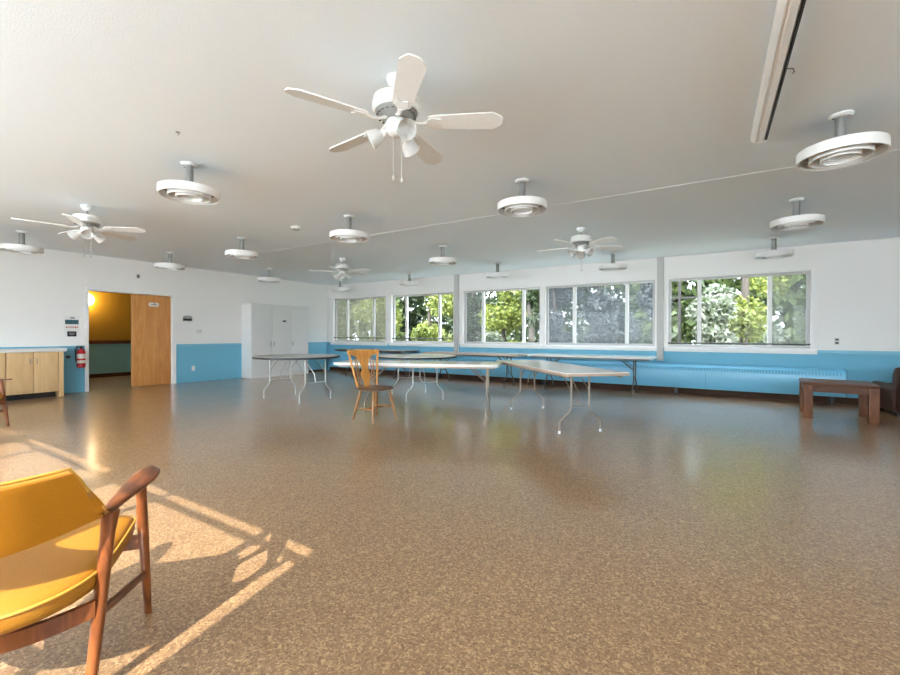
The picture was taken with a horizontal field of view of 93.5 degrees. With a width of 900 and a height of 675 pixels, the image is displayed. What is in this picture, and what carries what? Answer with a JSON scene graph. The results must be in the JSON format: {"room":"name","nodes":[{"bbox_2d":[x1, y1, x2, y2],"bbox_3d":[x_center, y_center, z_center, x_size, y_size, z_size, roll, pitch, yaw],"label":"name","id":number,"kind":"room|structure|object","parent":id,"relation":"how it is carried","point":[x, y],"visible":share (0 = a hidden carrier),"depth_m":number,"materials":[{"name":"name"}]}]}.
{"room":"event hall","nodes":[
{"label":"event hall","id":0,"kind":"room"},
{"bbox_2d":[89,291,130,339],"bbox_3d":[-7.921,-0.706,10.662,3.100,1.660,6.200,0,0,32],"label":"wall","id":1,"kind":"structure","parent":0,"point":[109,313],"depth_m":11.42,"materials":[{"name":"yellow paint"}]},
{"bbox_2d":[89,294,93,304],"bbox_3d":[-9.313,-0.970,10.828,0.355,0.310,0.310,0,0,32],"label":"wall lamp","id":2,"kind":"object","parent":1,"relation":"attached to","point":[91,298],"visible":0.22,"depth_m":10.81,"materials":[{"name":"white glass"}]},
{"bbox_2d":[89,340,130,343],"bbox_3d":[-7.955,0.130,10.616,3.100,0.090,6.120,0,0,32],"label":"trim","id":3,"kind":"structure","parent":1,"relation":"attached to","point":[90,341],"depth_m":11.38,"materials":[{"name":"brown wood"}]},
{"bbox_2d":[89,343,130,375],"bbox_3d":[-7.924,0.619,10.670,3.100,0.890,6.220,0,0,32],"label":"wall","id":4,"kind":"structure","parent":0,"point":[103,358],"depth_m":11.40,"materials":[{"name":"green paint"}]},
{"bbox_2d":[89,372,130,377],"bbox_3d":[-9.150,1.006,11.430,0.020,0.099,6.000,0,0,32],"label":"baseboard","id":5,"kind":"structure","parent":4,"relation":"attached to","point":[118,373],"depth_m":11.39,"materials":[{"name":"brown plastic"}]},
{"bbox_2d":[0,243,327,393],"bbox_3d":[-6.887,-0.294,9.201,0.200,2.740,10.800,0,0,32],"label":"wall","id":6,"kind":"structure","parent":0,"point":[37,292],"depth_m":9.34,"materials":[{"name":"paint"}]},
{"bbox_2d":[67,331,75,336],"bbox_3d":[-7.359,-0.070,8.235,0.008,0.100,0.140,0,0,32],"label":"placard","id":7,"kind":"object","parent":6,"relation":"attached to","point":[69,333],"visible":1,"depth_m":8.23,"materials":[{"name":"plastic"}]},
{"bbox_2d":[64,316,79,336],"bbox_3d":[-7.360,-0.220,8.241,0.004,0.400,0.230,0,0,32],"label":"notice","id":8,"kind":"object","parent":6,"relation":"attached to","point":[71,323],"visible":1,"depth_m":8.24,"materials":[{"name":"white paper"}]},
{"bbox_2d":[60,346,84,348],"bbox_3d":[-7.352,0.196,8.247,0.018,0.068,0.365,0,0,32],"label":"trim","id":9,"kind":"structure","parent":6,"relation":"attached to","point":[67,347],"depth_m":8.22,"materials":[{"name":"blue paint"}]},
{"bbox_2d":[75,346,85,367],"bbox_3d":[-7.250,0.375,8.294,0.145,0.430,0.164,0,0,32],"label":"fire extinguisher","id":10,"kind":"object","parent":6,"relation":"attached to","point":[80,359],"visible":1,"depth_m":8.26,"materials":[{"name":"metal"}]},
{"bbox_2d":[85,287,175,391],"bbox_3d":[-6.893,0.031,9.171,0.225,2.090,1.680,0,0,32],"label":"trim","id":11,"kind":"structure","parent":6,"relation":"attached to","point":[87,289],"depth_m":9.11,"materials":[{"name":"white wood"}]},
{"bbox_2d":[131,294,170,386],"bbox_3d":[-6.671,0.060,9.458,0.051,2.005,0.773,0,0,32],"label":"door","id":12,"kind":"structure","parent":6,"relation":"in","point":[150,314],"depth_m":9.43,"materials":[{"name":"brown wood"}]},
{"bbox_2d":[183,316,191,320],"bbox_3d":[-6.218,-0.457,10.032,0.059,0.120,0.189,0,0,32],"label":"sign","id":13,"kind":"object","parent":6,"relation":"attached to","point":[185,318],"visible":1,"depth_m":10.01,"materials":[{"name":"grey plastic"}]},
{"bbox_2d":[196,329,201,333],"bbox_3d":[-6.091,-0.153,10.285,0.013,0.115,0.130,0,0,32],"label":"light switch","id":14,"kind":"object","parent":6,"relation":"attached to","point":[198,331],"visible":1,"depth_m":10.28,"materials":[{"name":"grey plastic"}]},
{"bbox_2d":[176,343,238,346],"bbox_3d":[-5.963,0.187,10.492,0.018,0.068,1.535,0,0,32],"label":"trim","id":15,"kind":"structure","parent":6,"relation":"attached to","point":[219,344],"depth_m":10.40,"materials":[{"name":"blue paint"}]},
{"bbox_2d":[0,370,899,674],"bbox_3d":[-1.577,1.170,5.920,18.900,0.120,11.200,0,0,32],"label":"floor","id":16,"kind":"structure","parent":0,"point":[689,534],"depth_m":2.52,"materials":[{"name":"plastic"}]},
{"bbox_2d":[0,353,4,388],"bbox_3d":[-7.873,0.674,6.978,0.469,0.825,0.685,0,0,32],"label":"base cabinet","id":17,"kind":"object","parent":16,"relation":"on","point":[2,355],"visible":0.54,"depth_m":7.13,"materials":[{"name":"brown wood"}]},
{"bbox_2d":[0,348,66,352],"bbox_3d":[-7.665,0.230,7.312,0.468,0.059,1.485,0,0,32],"label":"countertop","id":18,"kind":"structure","parent":17,"relation":"on","point":[21,350],"depth_m":7.47,"materials":[{"name":"white laminate"}]},
{"bbox_2d":[0,378,11,426],"bbox_3d":[-5.791,0.733,4.967,0.696,0.749,0.700,0,0,0],"label":"armchair","id":19,"kind":"object","parent":16,"relation":"on","point":[3,402],"visible":1,"depth_m":5.25,"materials":[{"name":"brown wood"}]},
{"bbox_2d":[5,352,58,400],"bbox_3d":[-7.512,0.672,7.563,0.469,0.825,0.680,0,0,32],"label":"base cabinet","id":20,"kind":"object","parent":16,"relation":"on","point":[33,374],"visible":0.98,"depth_m":7.44,"materials":[{"name":"brown wood"}]},
{"bbox_2d":[55,352,63,396],"bbox_3d":[-7.327,0.670,7.891,0.438,0.825,0.067,0,0,32],"label":"end panel","id":21,"kind":"object","parent":16,"relation":"on","point":[60,392],"visible":0.57,"depth_m":7.78,"materials":[{"name":"brown wood"}]},
{"bbox_2d":[0,466,159,674],"bbox_3d":[-1.441,0.766,1.380,0.700,0.749,0.696,0,0,-17],"label":"armchair","id":22,"kind":"object","parent":16,"relation":"on","point":[60,543],"visible":1,"depth_m":1.32,"materials":[{"name":"yellow leather"}]},
{"bbox_2d":[242,303,308,378],"bbox_3d":[-4.851,0.082,11.887,0.436,1.967,1.852,0,0,32],"label":"cupboard","id":23,"kind":"object","parent":16,"relation":"on","point":[267,329],"visible":0.95,"depth_m":11.53,"materials":[{"name":"white wood"}]},
{"bbox_2d":[252,354,339,403],"bbox_3d":[-2.743,0.712,7.604,1.480,0.770,1.480,0,0,32],"label":"folding table","id":24,"kind":"object","parent":16,"relation":"on","point":[277,357],"visible":1,"depth_m":7.37,"materials":[{"name":"grey laminate"}]},
{"bbox_2d":[308,342,326,371],"bbox_3d":[-4.197,0.602,13.150,0.224,0.915,0.744,0,0,32],"label":"wall","id":25,"kind":"structure","parent":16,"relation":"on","point":[313,347],"depth_m":13.11,"materials":[{"name":"blue paint"}]},
{"bbox_2d":[347,349,396,423],"bbox_3d":[-1.044,0.641,5.765,0.507,0.948,0.540,0,0,40],"label":"wooden chair","id":26,"kind":"object","parent":16,"relation":"on","point":[363,355],"visible":1,"depth_m":5.80,"materials":[{"name":"brown wood"}]},
{"bbox_2d":[334,348,418,378],"bbox_3d":[-2.050,0.704,11.668,2.440,0.740,0.760,0,0,32],"label":"folding table","id":27,"kind":"object","parent":16,"relation":"on","point":[391,351],"visible":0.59,"depth_m":11.12,"materials":[{"name":"laminate"}]},
{"bbox_2d":[333,360,501,417],"bbox_3d":[-0.464,0.740,6.365,2.440,0.740,0.720,0,0,11],"label":"folding table","id":28,"kind":"object","parent":16,"relation":"on","point":[471,365],"visible":0.81,"depth_m":6.09,"materials":[{"name":"plastic"}]},
{"bbox_2d":[378,354,456,401],"bbox_3d":[-0.616,0.716,7.829,1.480,0.770,1.480,0,0,-22],"label":"folding table","id":29,"kind":"object","parent":16,"relation":"on","point":[409,357],"visible":0.91,"depth_m":7.46,"materials":[{"name":"laminate"}]},
{"bbox_2d":[423,351,529,388],"bbox_3d":[0.572,0.723,9.787,2.440,0.740,0.760,0,0,32],"label":"folding table","id":30,"kind":"object","parent":16,"relation":"on","point":[487,354],"visible":0.79,"depth_m":9.43,"materials":[{"name":"grey laminate"}]},
{"bbox_2d":[497,360,628,433],"bbox_3d":[1.373,0.749,5.798,0.760,0.740,2.440,0,0,-12],"label":"folding table","id":31,"kind":"object","parent":16,"relation":"on","point":[564,370],"visible":1,"depth_m":5.08,"materials":[{"name":"plastic"}]},
{"bbox_2d":[527,353,656,395],"bbox_3d":[2.878,0.735,8.724,2.440,0.740,0.760,0,0,32],"label":"folding table","id":32,"kind":"object","parent":16,"relation":"on","point":[543,355],"visible":0.91,"depth_m":8.42,"materials":[{"name":"laminate"}]},
{"bbox_2d":[341,352,846,404],"bbox_3d":[1.637,0.796,10.130,11.670,0.595,0.224,0,0,32],"label":"heater","id":33,"kind":"object","parent":16,"relation":"on","point":[764,379],"visible":0.56,"depth_m":8.21,"materials":[{"name":"blue paint"}]},
{"bbox_2d":[342,354,841,376],"bbox_3d":[1.586,0.586,10.046,11.550,0.066,0.020,0,0,32],"label":"grille","id":34,"kind":"object","parent":33,"relation":"attached to","point":[753,371],"depth_m":8.17,"materials":[{"name":"blue metal"}]},
{"bbox_2d":[799,378,879,424],"bbox_3d":[5.468,0.876,5.993,0.770,0.505,0.720,0,0,36],"label":"coffee table","id":35,"kind":"object","parent":16,"relation":"on","point":[868,392],"visible":1,"depth_m":5.83,"materials":[{"name":"brown wood"}]},
{"bbox_2d":[872,367,899,416],"bbox_3d":[6.833,0.776,6.106,0.909,0.712,0.889,0,0,28],"label":"leather armchair","id":36,"kind":"object","parent":16,"relation":"on","point":[889,392],"visible":0.85,"depth_m":6.05,"materials":[{"name":"brown leather"}]},
{"bbox_2d":[0,0,899,285],"bbox_3d":[-0.251,-1.696,5.087,15.800,0.150,11.200,0,0,32],"label":"ceiling","id":37,"kind":"structure","parent":0,"point":[594,99],"depth_m":3.25,"materials":[{"name":"white paint"}]},
{"bbox_2d":[0,230,43,254],"bbox_3d":[-6.654,-1.488,6.579,0.502,0.320,0.502,0,0,32],"label":"ceiling light","id":38,"kind":"object","parent":37,"relation":"attached to","point":[21,247],"visible":1,"depth_m":6.53,"materials":[{"name":"white metal"}]},
{"bbox_2d":[12,204,145,256],"bbox_3d":[-4.449,-1.311,5.259,1.199,0.645,1.258,0,0,-8],"label":"ceiling fan","id":39,"kind":"object","parent":37,"relation":"hanging from","point":[88,223],"visible":1,"depth_m":5.22,"materials":[{"name":"metal"}]},
{"bbox_2d":[154,252,184,269],"bbox_3d":[-5.450,-1.494,8.238,0.502,0.320,0.502,0,0,32],"label":"ceiling light","id":40,"kind":"object","parent":37,"relation":"attached to","point":[169,265],"visible":1,"depth_m":8.16,"materials":[{"name":"white metal"}]},
{"bbox_2d":[157,161,219,204],"bbox_3d":[-2.434,-1.460,3.953,0.502,0.320,0.502,0,0,32],"label":"ceiling light","id":41,"kind":"object","parent":37,"relation":"attached to","point":[188,191],"visible":1,"depth_m":3.91,"materials":[{"name":"white metal"}]},
{"bbox_2d":[225,237,258,259],"bbox_3d":[-3.432,-1.481,6.983,0.502,0.320,0.502,0,0,32],"label":"ceiling light","id":42,"kind":"object","parent":37,"relation":"attached to","point":[241,253],"visible":1,"depth_m":6.91,"materials":[{"name":"white metal"}]},
{"bbox_2d":[258,268,279,282],"bbox_3d":[-4.364,-1.503,10.203,0.502,0.320,0.502,0,0,32],"label":"ceiling light","id":43,"kind":"object","parent":37,"relation":"attached to","point":[269,279],"visible":1,"depth_m":10.14,"materials":[{"name":"white metal"}]},
{"bbox_2d":[291,226,300,230],"bbox_3d":[-2.278,-1.613,6.260,0.150,0.042,0.150,0,0,32],"label":"smoke detector","id":44,"kind":"object","parent":37,"relation":"attached to","point":[296,228],"visible":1,"depth_m":6.22,"materials":[{"name":"white plastic"}]},
{"bbox_2d":[309,258,369,288],"bbox_3d":[-2.192,-1.327,8.806,1.199,0.645,1.258,0,0,22],"label":"ceiling fan","id":45,"kind":"object","parent":37,"relation":"hanging from","point":[342,267],"visible":1,"depth_m":8.74,"materials":[{"name":"metal"}]},
{"bbox_2d":[332,280,348,291],"bbox_3d":[-3.188,-1.513,12.316,0.502,0.320,0.502,0,0,32],"label":"ceiling light","id":46,"kind":"object","parent":37,"relation":"attached to","point":[340,288],"visible":1,"depth_m":12.21,"materials":[{"name":"white metal"}]},
{"bbox_2d":[329,215,367,242],"bbox_3d":[-1.354,-1.468,5.671,0.502,0.320,0.502,0,0,32],"label":"ceiling light","id":47,"kind":"object","parent":37,"relation":"attached to","point":[348,235],"visible":1,"depth_m":5.60,"materials":[{"name":"white metal"}]},
{"bbox_2d":[285,53,502,182],"bbox_3d":[-0.277,-1.284,2.620,1.199,0.645,1.258,0,0,3],"label":"ceiling fan","id":48,"kind":"object","parent":37,"relation":"hanging from","point":[397,105],"visible":1,"depth_m":2.55,"materials":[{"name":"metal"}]},
{"bbox_2d":[400,272,418,285],"bbox_3d":[-1.040,-1.498,10.845,0.502,0.320,0.502,0,0,32],"label":"ceiling light","id":49,"kind":"object","parent":37,"relation":"attached to","point":[409,282],"visible":1,"depth_m":10.74,"materials":[{"name":"white metal"}]},
{"bbox_2d":[429,245,456,265],"bbox_3d":[-0.126,-1.476,7.569,0.502,0.320,0.502,0,0,32],"label":"ceiling light","id":50,"kind":"object","parent":37,"relation":"attached to","point":[440,261],"visible":1,"depth_m":7.49,"materials":[{"name":"white metal"}]},
{"bbox_2d":[486,262,508,278],"bbox_3d":[1.050,-1.484,9.340,0.502,0.320,0.502,0,0,32],"label":"ceiling light","id":51,"kind":"object","parent":37,"relation":"attached to","point":[495,275],"visible":1,"depth_m":9.23,"materials":[{"name":"white metal"}]},
{"bbox_2d":[497,178,546,216],"bbox_3d":[0.740,-1.454,4.353,0.502,0.320,0.502,0,0,32],"label":"ceiling light","id":52,"kind":"object","parent":37,"relation":"attached to","point":[521,205],"visible":1,"depth_m":4.29,"materials":[{"name":"white metal"}]},
{"bbox_2d":[539,227,622,270],"bbox_3d":[1.994,-1.300,6.281,1.199,0.645,1.258,0,0,-7],"label":"ceiling fan","id":53,"kind":"object","parent":37,"relation":"hanging from","point":[581,241],"visible":1,"depth_m":6.21,"materials":[{"name":"metal"}]},
{"bbox_2d":[263,149,899,252],"bbox_3d":[0.977,-1.619,5.362,11.000,0.007,0.007,0,0,32],"label":"trim","id":54,"kind":"structure","parent":37,"relation":"attached to","point":[897,149],"depth_m":4.79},
{"bbox_2d":[599,252,626,270],"bbox_3d":[3.146,-1.471,8.169,0.502,0.320,0.502,0,0,32],"label":"ceiling light","id":55,"kind":"object","parent":37,"relation":"attached to","point":[612,266],"visible":1,"depth_m":8.08,"materials":[{"name":"white metal"}]},
{"bbox_2d":[755,236,793,258],"bbox_3d":[5.239,-1.457,6.845,0.502,0.320,0.502,0,0,32],"label":"ceiling light","id":56,"kind":"object","parent":37,"relation":"attached to","point":[774,253],"visible":1,"depth_m":6.79,"materials":[{"name":"white metal"}]},
{"bbox_2d":[750,0,805,143],"bbox_3d":[1.590,-1.529,1.956,0.138,0.138,3.012,0,0,32],"label":"projector screen","id":57,"kind":"object","parent":37,"relation":"attached to","point":[788,13],"visible":1,"depth_m":2.30,"materials":[{"name":"white metal"}]},
{"bbox_2d":[769,198,824,230],"bbox_3d":[4.040,-1.449,4.935,0.502,0.320,0.502,0,0,32],"label":"ceiling light","id":58,"kind":"object","parent":37,"relation":"attached to","point":[797,221],"visible":1,"depth_m":4.88,"materials":[{"name":"white metal"}]},
{"bbox_2d":[796,110,890,171],"bbox_3d":[2.813,-1.441,3.046,0.502,0.320,0.502,0,0,32],"label":"ceiling light","id":59,"kind":"object","parent":37,"relation":"attached to","point":[843,150],"visible":1,"depth_m":3.00,"materials":[{"name":"white metal"}]},
{"bbox_2d":[328,237,899,397],"bbox_3d":[2.640,-0.272,9.773,15.800,2.740,0.200,0,0,32],"label":"wall","id":60,"kind":"structure","parent":0,"point":[859,281],"depth_m":7.80,"materials":[{"name":"paint"}]},
{"bbox_2d":[331,296,387,345],"bbox_3d":[-2.785,-0.502,13.105,2.345,1.470,0.220,0,0,32],"label":"window","id":61,"kind":"structure","parent":60,"relation":"in","point":[347,341],"depth_m":13.17,"materials":[{"name":"metal"}]},
{"bbox_2d":[389,292,453,346],"bbox_3d":[-0.776,-0.489,11.839,2.275,1.470,0.180,0,0,32],"label":"window","id":62,"kind":"structure","parent":60,"relation":"in","point":[439,343],"depth_m":11.88,"materials":[{"name":"metal"}]},
{"bbox_2d":[454,274,458,351],"bbox_3d":[0.174,-0.606,11.144,0.130,2.099,0.060,0,0,32],"label":"trim","id":63,"kind":"structure","parent":60,"relation":"attached to","point":[456,277],"depth_m":11.11,"materials":[{"name":"grey paint"}]},
{"bbox_2d":[460,287,542,348],"bbox_3d":[1.265,-0.475,10.576,2.255,1.470,0.180,0,0,32],"label":"window","id":64,"kind":"structure","parent":60,"relation":"in","point":[527,345],"depth_m":10.54,"materials":[{"name":"metal"}]},
{"bbox_2d":[330,367,857,404],"bbox_3d":[2.622,1.043,9.663,15.300,0.109,0.014,0,0,32],"label":"baseboard","id":65,"kind":"structure","parent":60,"relation":"attached to","point":[824,399],"depth_m":8.75,"materials":[{"name":"brown plastic"}]},
{"bbox_2d":[542,280,656,350],"bbox_3d":[3.255,-0.463,9.344,2.475,1.470,0.180,0,0,32],"label":"window","id":66,"kind":"structure","parent":60,"relation":"in","point":[577,346],"depth_m":9.27,"materials":[{"name":"metal"}]},
{"bbox_2d":[657,257,663,360],"bbox_3d":[4.277,-0.580,8.605,0.120,2.099,0.060,0,0,32],"label":"trim","id":67,"kind":"structure","parent":60,"relation":"attached to","point":[660,260],"depth_m":8.58,"materials":[{"name":"grey paint"}]},
{"bbox_2d":[664,267,817,353],"bbox_3d":[5.397,-0.474,8.018,2.375,1.520,0.180,0,0,32],"label":"window","id":68,"kind":"structure","parent":60,"relation":"in","point":[769,347],"depth_m":7.77,"materials":[{"name":"metal"}]},
{"bbox_2d":[834,338,839,344],"bbox_3d":[6.588,0.064,7.207,0.075,0.115,0.008,0,0,32],"label":"power outlet","id":69,"kind":"object","parent":60,"relation":"attached to","point":[836,340],"visible":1,"depth_m":7.20,"materials":[{"name":"white plastic"}]},
{"bbox_2d":[817,350,899,355],"bbox_3d":[7.738,0.262,6.491,3.270,0.070,0.018,0,0,32],"label":"trim","id":70,"kind":"structure","parent":60,"relation":"attached to","point":[838,352],"depth_m":7.05,"materials":[{"name":"blue paint"}]},
{"label":"outside","id":71,"kind":"structure","parent":0,"visible":0},
{"bbox_3d":[16.748,1.424,36.577,110.000,0.200,60.180,0,0,32],"label":"ground","id":72,"kind":"structure","parent":71,"visible":0},
{"bbox_2d":[337,301,350,339],"bbox_3d":[-5.550,-1.300,21.067,2.795,5.325,2.511,0,0,32],"label":"broadleaf tree","id":73,"kind":"object","parent":72,"relation":"on","point":[340,312],"visible":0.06,"depth_m":20.75,"materials":[{"name":"green plant"}]},
{"bbox_2d":[337,297,410,340],"bbox_3d":[-10.132,-2.395,28.627,17.880,8.864,2.839,0,0,32],"label":"hedge","id":74,"kind":"object","parent":72,"relation":"on","point":[356,327],"visible":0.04,"depth_m":25.14,"materials":[{"name":"green plant"}]},
{"bbox_2d":[350,298,404,340],"bbox_3d":[-3.229,-1.088,18.999,2.454,5.140,2.150,0,0,-19],"label":"broadleaf tree","id":75,"kind":"object","parent":72,"relation":"on","point":[380,302],"visible":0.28,"depth_m":18.72,"materials":[{"name":"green plant"}]},
{"bbox_2d":[411,325,446,340],"bbox_3d":[-0.916,0.477,14.906,1.459,1.868,1.458,0,0,32],"label":"flowering shrub","id":76,"kind":"object","parent":72,"relation":"on","point":[420,332],"visible":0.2,"depth_m":14.44,"materials":[{"name":"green plant"}]},
{"bbox_2d":[411,294,452,340],"bbox_3d":[-0.690,-1.069,17.438,2.372,4.934,1.964,0,0,9],"label":"broadleaf tree","id":77,"kind":"object","parent":72,"relation":"on","point":[432,308],"visible":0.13,"depth_m":17.12,"materials":[{"name":"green plant"}]},
{"bbox_2d":[467,293,490,341],"bbox_3d":[0.996,-0.701,17.205,1.385,4.210,1.703,0,0,32],"label":"broadleaf tree","id":78,"kind":"object","parent":72,"relation":"on","point":[474,304],"visible":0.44,"depth_m":16.88,"materials":[{"name":"green plant"}]},
{"bbox_2d":[481,330,503,341],"bbox_3d":[1.433,0.675,13.472,1.154,1.828,1.088,0,0,32],"label":"flowering shrub","id":79,"kind":"object","parent":72,"relation":"on","point":[493,336],"visible":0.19,"depth_m":13.37,"materials":[{"name":"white plant"}]},
{"bbox_2d":[478,290,533,341],"bbox_3d":[2.039,-0.911,15.971,2.166,4.645,1.772,0,0,-25],"label":"broadleaf tree","id":80,"kind":"object","parent":72,"relation":"on","point":[506,315],"visible":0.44,"depth_m":15.68,"materials":[{"name":"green plant"}]},
{"bbox_2d":[518,289,538,341],"bbox_3d":[2.674,-0.694,13.718,1.083,4.245,1.031,0,0,32],"label":"conifer tree","id":81,"kind":"object","parent":72,"relation":"on","point":[532,296],"visible":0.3,"depth_m":13.62,"materials":[{"name":"green plant"}]},
{"bbox_2d":[380,284,687,343],"bbox_3d":[3.050,-2.744,24.701,19.533,9.818,2.910,0,0,32],"label":"hedge","id":82,"kind":"object","parent":72,"relation":"on","point":[419,313],"visible":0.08,"depth_m":23.55,"materials":[{"name":"green plant"}]},
{"bbox_2d":[536,287,584,342],"bbox_3d":[4.129,-0.644,15.843,1.780,4.123,1.856,0,0,32],"label":"tree","id":83,"kind":"object","parent":72,"relation":"on","point":[561,295],"visible":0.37,"depth_m":15.72,"materials":[{"name":"grey plant"}]},
{"bbox_2d":[577,286,642,343],"bbox_3d":[4.721,-0.963,13.073,2.338,4.805,1.729,0,0,32],"label":"tree","id":84,"kind":"object","parent":72,"relation":"on","point":[603,320],"visible":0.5,"depth_m":12.93,"materials":[{"name":"grey plant"}]},
{"bbox_2d":[635,283,673,343],"bbox_3d":[6.260,-0.902,13.300,1.371,4.681,1.829,0,0,23],"label":"tree","id":85,"kind":"object","parent":72,"relation":"on","point":[645,301],"visible":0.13,"depth_m":12.94,"materials":[{"name":"grey plant"}]},
{"bbox_2d":[671,281,696,341],"bbox_3d":[7.880,-1.817,14.519,1.800,6.500,0.099,0,0,32],"label":"utility pole","id":86,"kind":"object","parent":72,"relation":"on","point":[679,297],"visible":0.3,"depth_m":14.48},
{"bbox_2d":[685,283,740,344],"bbox_3d":[7.129,-0.022,11.503,1.365,2.945,1.411,0,0,32],"label":"flowering shrub","id":87,"kind":"object","parent":72,"relation":"on","point":[717,305],"visible":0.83,"depth_m":11.17,"materials":[{"name":"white plant"}]},
{"bbox_2d":[630,274,805,345],"bbox_3d":[12.457,-2.130,14.593,12.326,8.846,2.690,0,0,32],"label":"hedge","id":88,"kind":"object","parent":72,"relation":"on","point":[792,304],"visible":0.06,"depth_m":15.37,"materials":[{"name":"green plant"}]},
{"bbox_2d":[726,275,794,344],"bbox_3d":[8.768,-1.476,12.986,2.468,5.856,2.134,0,0,-2],"label":"broadleaf tree","id":89,"kind":"object","parent":72,"relation":"on","point":[747,325],"visible":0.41,"depth_m":12.43,"materials":[{"name":"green plant"}]},
{"bbox_2d":[753,328,791,345],"bbox_3d":[7.567,0.636,10.143,1.284,1.768,1.157,0,0,32],"label":"flowering shrub","id":90,"kind":"object","parent":72,"relation":"on","point":[778,335],"visible":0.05,"depth_m":9.91,"materials":[{"name":"green plant"}]},
{"bbox_2d":[794,274,805,345],"bbox_3d":[9.423,-0.996,10.515,1.615,4.923,1.878,0,0,32],"label":"broadleaf tree","id":91,"kind":"object","parent":72,"relation":"on","point":[801,327],"visible":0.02,"depth_m":10.68,"materials":[{"name":"green plant"}]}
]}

